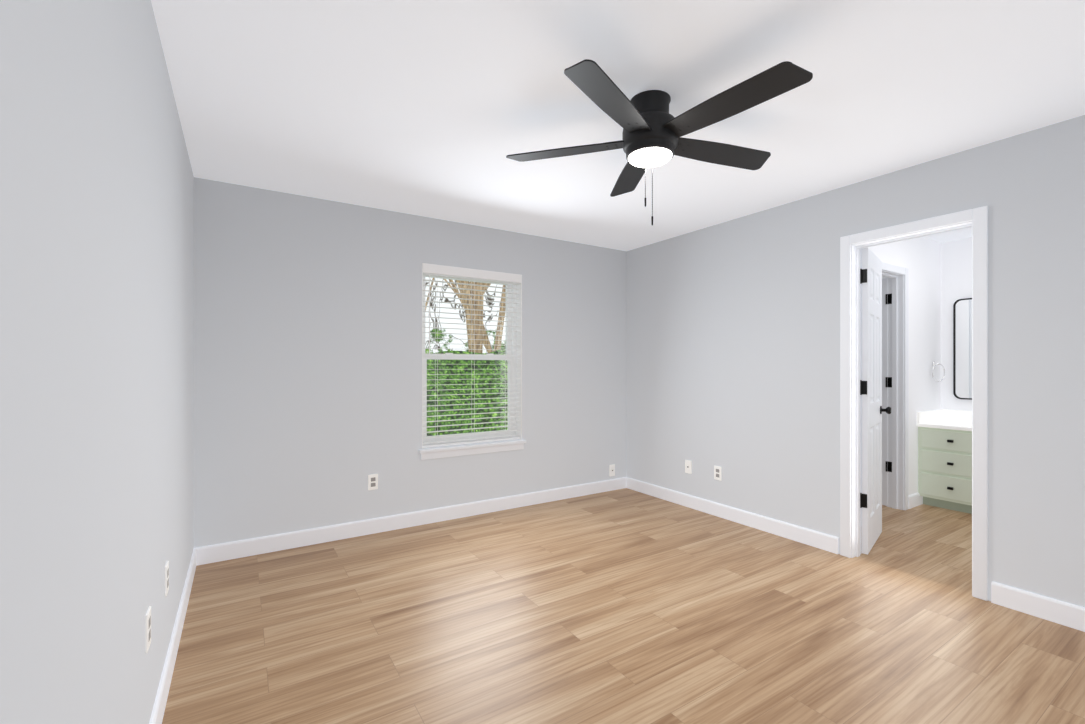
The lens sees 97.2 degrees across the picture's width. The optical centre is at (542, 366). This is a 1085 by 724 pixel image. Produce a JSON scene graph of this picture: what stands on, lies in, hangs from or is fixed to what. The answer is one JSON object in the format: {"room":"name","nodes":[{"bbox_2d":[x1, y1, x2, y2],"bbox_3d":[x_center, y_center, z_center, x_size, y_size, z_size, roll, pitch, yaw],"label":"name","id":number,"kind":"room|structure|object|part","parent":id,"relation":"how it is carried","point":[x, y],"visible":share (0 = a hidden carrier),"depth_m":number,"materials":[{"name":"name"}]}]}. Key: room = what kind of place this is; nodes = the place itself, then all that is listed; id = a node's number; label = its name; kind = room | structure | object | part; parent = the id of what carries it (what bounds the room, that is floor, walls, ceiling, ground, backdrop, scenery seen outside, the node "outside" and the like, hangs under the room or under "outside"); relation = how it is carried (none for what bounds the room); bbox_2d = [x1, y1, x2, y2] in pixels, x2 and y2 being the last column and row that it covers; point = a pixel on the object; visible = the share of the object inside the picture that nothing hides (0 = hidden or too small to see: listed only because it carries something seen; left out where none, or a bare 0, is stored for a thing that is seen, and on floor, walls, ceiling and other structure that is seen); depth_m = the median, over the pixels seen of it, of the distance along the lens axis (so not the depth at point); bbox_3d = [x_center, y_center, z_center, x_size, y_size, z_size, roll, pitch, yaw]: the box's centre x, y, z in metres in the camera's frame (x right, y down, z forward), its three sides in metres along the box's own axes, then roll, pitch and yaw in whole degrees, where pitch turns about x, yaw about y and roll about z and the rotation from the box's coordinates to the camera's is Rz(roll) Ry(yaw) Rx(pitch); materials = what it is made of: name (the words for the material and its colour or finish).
{"room":"empty bedroom","nodes":[
{"label":"empty bedroom","id":0,"kind":"room"},
{"bbox_2d":[0,0,193,723],"bbox_3d":[-1.087,0.030,1.147,0.120,2.440,4.320,0,0,-32],"label":"wall","id":1,"kind":"structure","parent":0,"point":[96,354],"depth_m":0.93,"materials":[{"name":"grey paint"}]},
{"bbox_2d":[145,606,150,652],"bbox_3d":[-1.231,0.820,1.493,0.008,0.115,0.070,0,0,-32],"label":"electrical outlet","id":2,"kind":"object","parent":1,"relation":"attached to","point":[147,629],"visible":0.96,"depth_m":1.48,"materials":[{"name":"white plastic"}]},
{"bbox_2d":[165,561,168,595],"bbox_3d":[-1.471,0.830,1.874,0.008,0.115,0.070,0,0,-32],"label":"electrical outlet","id":3,"kind":"object","parent":1,"relation":"attached to","point":[166,577],"visible":1,"depth_m":1.86,"materials":[{"name":"white plastic"}]},
{"bbox_2d":[149,548,195,723],"bbox_3d":[-1.030,1.195,1.182,0.014,0.110,4.320,0,0,-32],"label":"baseboard","id":4,"kind":"structure","parent":1,"relation":"attached to","point":[158,711],"depth_m":1.97,"materials":[{"name":"white paint"}]},
{"bbox_2d":[194,177,625,547],"bbox_3d":[-0.707,0.030,4.044,3.860,2.440,0.170,0,0,-32],"label":"wall","id":5,"kind":"structure","parent":0,"point":[307,362],"depth_m":3.51,"materials":[{"name":"grey paint"}]},
{"bbox_2d":[368,474,377,489],"bbox_3d":[-1.270,0.866,3.583,0.070,0.115,0.008,0,0,-32],"label":"electrical outlet","id":6,"kind":"object","parent":5,"relation":"attached to","point":[372,481],"visible":1,"depth_m":3.58,"materials":[{"name":"white plastic"}]},
{"bbox_2d":[196,477,625,565],"bbox_3d":[-0.658,1.195,3.966,3.620,0.110,0.014,0,0,-32],"label":"baseboard","id":7,"kind":"structure","parent":5,"relation":"attached to","point":[208,554],"depth_m":3.62,"materials":[{"name":"white paint"}]},
{"bbox_2d":[419,263,525,459],"bbox_3d":[-0.608,-0.041,4.092,0.967,1.558,0.215,0,0,-32],"label":"window unit","id":8,"kind":"structure","parent":5,"relation":"in","point":[454,445],"depth_m":4.09,"materials":[{"name":"white plastic"}]},
{"bbox_2d":[609,464,614,475],"bbox_3d":[0.707,1.050,4.830,0.070,0.115,0.014,0,0,-32],"label":"electrical outlet","id":9,"kind":"object","parent":5,"relation":"attached to","point":[611,470],"visible":1,"depth_m":4.83,"materials":[{"name":"white plastic"}]},
{"bbox_2d":[151,0,1084,250],"bbox_3d":[1.464,-1.240,2.791,6.190,0.100,4.610,0,0,-32],"label":"ceiling","id":10,"kind":"structure","parent":0,"point":[439,109],"depth_m":2.09,"materials":[{"name":"white paint"}]},
{"bbox_2d":[506,59,812,224],"bbox_3d":[0.523,-0.897,2.134,1.273,0.586,1.266,0,0,-32],"label":"fan","id":11,"kind":"object","parent":10,"relation":"hanging from","point":[654,131],"visible":1,"depth_m":2.03,"materials":[{"name":"black metal"}]},
{"bbox_2d":[628,146,672,167],"bbox_3d":[0.482,-0.927,2.146,0.194,0.032,0.194,0,0,-32],"label":"diffuser","id":12,"kind":"object","parent":11,"relation":"attached to","point":[637,155],"depth_m":2.10,"materials":[{"name":"white glass"}]},
{"bbox_2d":[162,488,1084,723],"bbox_3d":[1.464,1.300,2.791,6.190,0.100,4.610,0,0,-32],"label":"floor","id":13,"kind":"structure","parent":0,"point":[624,606],"depth_m":2.26,"materials":[{"name":"brown wood"}]},
{"bbox_2d":[917,409,971,513],"bbox_3d":[3.925,0.830,3.930,0.567,0.840,1.223,0,0,-32],"label":"bathroom vanity","id":14,"kind":"object","parent":13,"relation":"on","point":[945,458],"visible":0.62,"depth_m":4.17,"materials":[{"name":"green wood"}]},
{"bbox_2d":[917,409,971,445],"bbox_3d":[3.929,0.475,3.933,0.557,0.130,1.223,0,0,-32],"label":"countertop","id":15,"kind":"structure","parent":14,"relation":"on","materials":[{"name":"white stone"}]},
{"bbox_2d":[626,115,1084,607],"bbox_3d":[2.074,0.030,3.147,0.120,2.440,4.320,0,0,-32],"label":"wall","id":16,"kind":"structure","parent":0,"point":[733,348],"depth_m":3.24,"materials":[{"name":"grey paint"}]},
{"bbox_2d":[685,460,691,473],"bbox_3d":[1.295,0.893,4.252,0.014,0.115,0.070,0,0,-32],"label":"electrical outlet","id":17,"kind":"object","parent":16,"relation":"attached to","point":[688,466],"visible":1,"depth_m":4.25,"materials":[{"name":"white plastic"}]},
{"bbox_2d":[714,465,721,480],"bbox_3d":[1.464,0.890,3.991,0.008,0.115,0.070,0,0,-32],"label":"electrical outlet","id":18,"kind":"object","parent":16,"relation":"attached to","point":[717,472],"visible":1,"depth_m":3.99,"materials":[{"name":"white plastic"}]},
{"bbox_2d":[626,477,838,553],"bbox_3d":[1.416,1.195,4.060,0.014,0.110,2.073,0,0,-32],"label":"baseboard","id":19,"kind":"structure","parent":16,"relation":"attached to","point":[819,540],"depth_m":3.77,"materials":[{"name":"white paint"}]},
{"bbox_2d":[860,247,891,554],"bbox_3d":[2.327,0.228,3.375,0.167,2.028,0.630,0,0,43],"label":"door leaf","id":20,"kind":"structure","parent":16,"relation":"in","point":[871,390],"depth_m":3.27,"materials":[{"name":"white paint"}]},
{"bbox_3d":[2.107,0.145,3.172,0.033,1.580,0.003,0,0,-32],"label":"door jamb hinge leaves","id":21,"kind":"part","parent":20,"relation":"part of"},
{"bbox_3d":[2.506,0.322,3.569,0.167,0.061,0.102,0,0,43],"label":"knob","id":22,"kind":"part","parent":20,"relation":"part of","materials":[{"name":"black metal"}]},
{"bbox_2d":[840,206,987,600],"bbox_3d":[2.234,0.197,2.896,0.156,2.107,0.739,0,0,-32],"label":"door frame","id":23,"kind":"structure","parent":16,"relation":"attached to","point":[975,219],"depth_m":2.87,"materials":[{"name":"white paint"}]},
{"bbox_2d":[991,581,1084,631],"bbox_3d":[2.777,1.195,1.910,0.014,0.110,1.478,0,0,-32],"label":"baseboard","id":24,"kind":"structure","parent":16,"relation":"attached to","point":[1050,609],"depth_m":2.38,"materials":[{"name":"white paint"}]},
{"bbox_2d":[861,237,940,495],"bbox_3d":[2.873,0.030,4.062,2.210,2.440,0.120,0,0,-32],"label":"wall","id":25,"kind":"structure","parent":0,"point":[919,258],"depth_m":4.34,"materials":[{"name":"white paint"}]},
{"bbox_2d":[861,257,907,525],"bbox_3d":[2.810,0.197,4.022,0.834,2.107,0.152,0,0,-32],"label":"door frame","id":26,"kind":"structure","parent":25,"relation":"attached to","point":[896,276],"depth_m":4.18,"materials":[{"name":"white paint"}]},
{"bbox_2d":[882,278,887,505],"bbox_3d":[2.890,0.228,4.552,0.167,2.028,0.694,0,0,-34],"label":"door","id":27,"kind":"structure","parent":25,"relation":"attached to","point":[884,392],"depth_m":4.28,"materials":[{"name":"white paint"}]},
{"bbox_2d":[886,294,891,471],"bbox_3d":[3.074,0.145,4.245,0.015,1.580,0.048,0,0,-32],"label":"hinges","id":28,"kind":"object","parent":25,"relation":"attached to","point":[888,384],"visible":1,"depth_m":4.25,"materials":[{"name":"black metal"}]},
{"bbox_2d":[908,493,922,508],"bbox_3d":[3.526,1.195,4.396,0.748,0.110,0.014,0,0,-32],"label":"baseboard","id":29,"kind":"structure","parent":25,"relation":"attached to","point":[915,499],"depth_m":4.26,"materials":[{"name":"white paint"}]},
{"bbox_2d":[932,361,944,381],"bbox_3d":[3.694,0.047,4.471,0.168,0.192,0.065,0,0,-32],"label":"towel ring","id":30,"kind":"object","parent":25,"relation":"attached to","point":[934,364],"visible":1,"depth_m":4.47,"materials":[{"name":"silver metal"}]},
{"bbox_2d":[882,238,971,410],"bbox_3d":[4.013,0.030,4.413,0.148,2.440,2.906,0,0,-32],"label":"wall","id":31,"kind":"structure","parent":0,"point":[956,270],"depth_m":4.49,"materials":[{"name":"white paint"}]},
{"bbox_3d":[4.031,-0.163,4.270,0.026,0.935,0.565,0,0,-32],"label":"mirror","id":32,"kind":"part","parent":31,"relation":"part of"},
{"label":"outside","id":33,"kind":"structure","parent":0,"visible":0},
{"bbox_2d":[425,277,505,352],"bbox_3d":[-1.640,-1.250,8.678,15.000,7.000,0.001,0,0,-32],"label":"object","id":34,"kind":"object","parent":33,"point":[459,335],"depth_m":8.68,"materials":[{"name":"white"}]},
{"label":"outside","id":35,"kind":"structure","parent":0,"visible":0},
{"bbox_2d":[425,278,505,352],"bbox_3d":[-1.533,-1.798,6.868,5.338,7.118,2.262,0,0,-32],"label":"trunks","id":36,"kind":"object","parent":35,"point":[497,343],"depth_m":6.80,"materials":[{"name":"brown plant"}]},
{"bbox_2d":[427,348,507,435],"bbox_3d":[-0.436,0.758,6.776,9.000,2.185,0.934,0,0,-32],"label":"shrubs","id":37,"kind":"object","parent":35,"point":[485,380],"depth_m":6.45,"materials":[{"name":"green plant"}]}
]}

